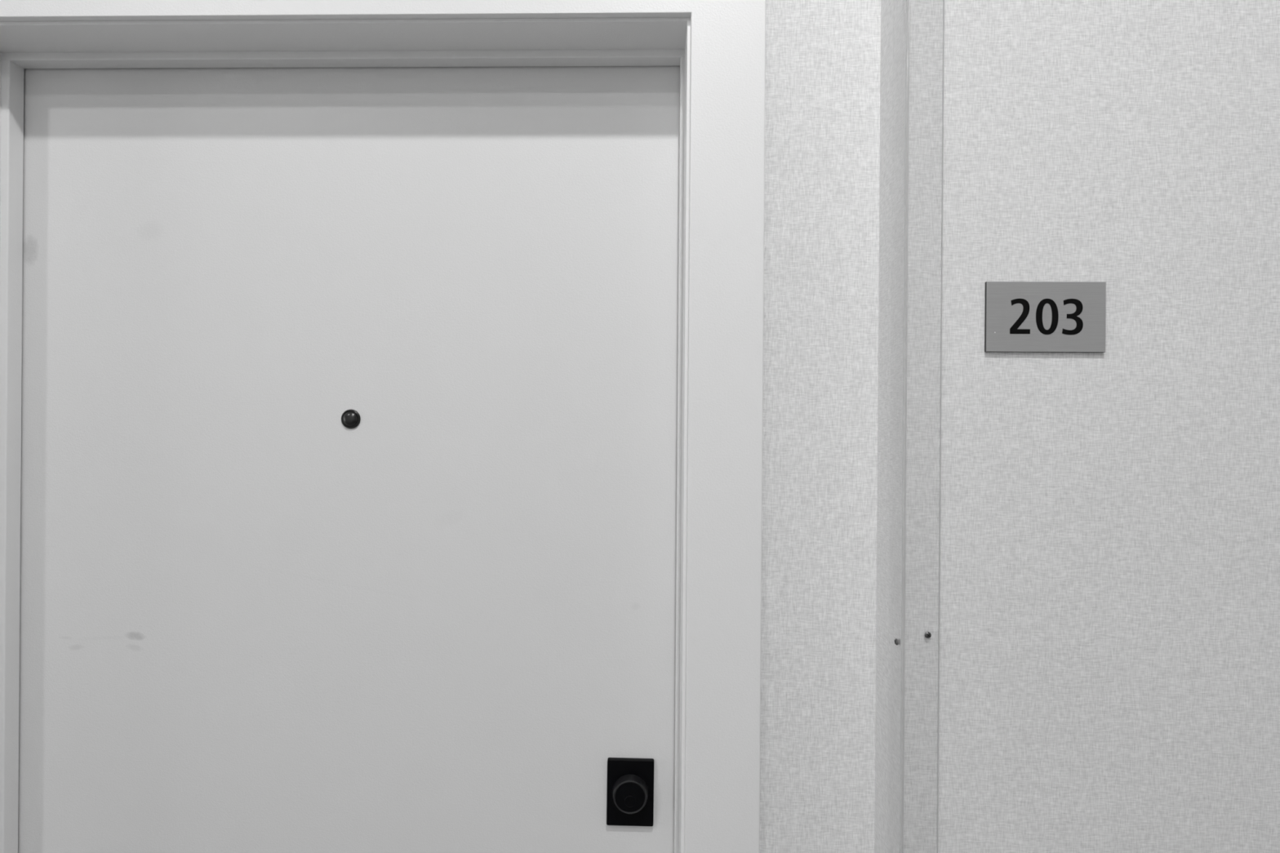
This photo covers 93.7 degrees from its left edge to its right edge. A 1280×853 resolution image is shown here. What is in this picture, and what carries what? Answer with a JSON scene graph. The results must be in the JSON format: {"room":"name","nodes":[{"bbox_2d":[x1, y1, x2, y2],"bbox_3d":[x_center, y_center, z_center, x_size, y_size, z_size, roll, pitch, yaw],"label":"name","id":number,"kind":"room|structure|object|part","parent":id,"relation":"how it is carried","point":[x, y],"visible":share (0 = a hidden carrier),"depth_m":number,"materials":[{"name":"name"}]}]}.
{"room":"apartment hallway","nodes":[
{"label":"apartment hallway","id":0,"kind":"room"},
{"bbox_2d":[759,0,880,852],"bbox_3d":[-0.415,-0.173,0.868,1.434,3.600,0.199,0,0,1],"label":"wall","id":1,"kind":"structure","parent":0,"point":[820,316],"depth_m":0.76,"materials":[{"name":"paint"}]},
{"bbox_2d":[17,66,679,852],"bbox_3d":[-0.421,0.554,0.861,0.942,2.134,0.063,0,0,1],"label":"door","id":2,"kind":"structure","parent":1,"relation":"in","point":[348,395],"depth_m":0.85,"materials":[{"name":"paint"}]},
{"bbox_2d":[0,0,765,852],"bbox_3d":[-0.420,0.506,0.864,1.144,2.241,0.208,0,0,1],"label":"door frame","id":3,"kind":"structure","parent":1,"relation":"attached to","point":[718,46],"depth_m":0.76,"materials":[{"name":"paint"}]},
{"bbox_3d":[-0.414,-0.568,0.764,1.144,0.093,0.009,0,0,1],"label":"head casing","id":4,"kind":"part","parent":3,"relation":"part of","materials":[{"name":"paint"}]},
{"bbox_3d":[0.103,0.510,0.753,0.093,2.241,0.009,0,0,1],"label":"casing","id":5,"kind":"part","parent":3,"relation":"part of","materials":[{"name":"paint"}]},
{"bbox_2d":[874,0,1279,852],"bbox_3d":[1.759,-0.157,0.783,2.916,3.600,0.281,0,0,1],"label":"wall","id":6,"kind":"structure","parent":0,"point":[1109,611],"depth_m":0.67,"materials":[{"name":"paint"}]},
{"bbox_2d":[893,0,944,852],"bbox_3d":[0.313,0.212,0.689,0.043,2.640,0.042,0,0,1],"label":"guard","id":7,"kind":"object","parent":6,"relation":"attached to","point":[927,634],"visible":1,"depth_m":0.67,"materials":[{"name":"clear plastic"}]},
{"bbox_2d":[984,281,1106,352],"bbox_3d":[0.450,-0.122,0.667,0.131,0.078,0.004,0,0,1],"label":"number sign","id":8,"kind":"object","parent":6,"relation":"attached to","point":[1042,317],"visible":1,"depth_m":0.67,"materials":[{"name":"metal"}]}
]}

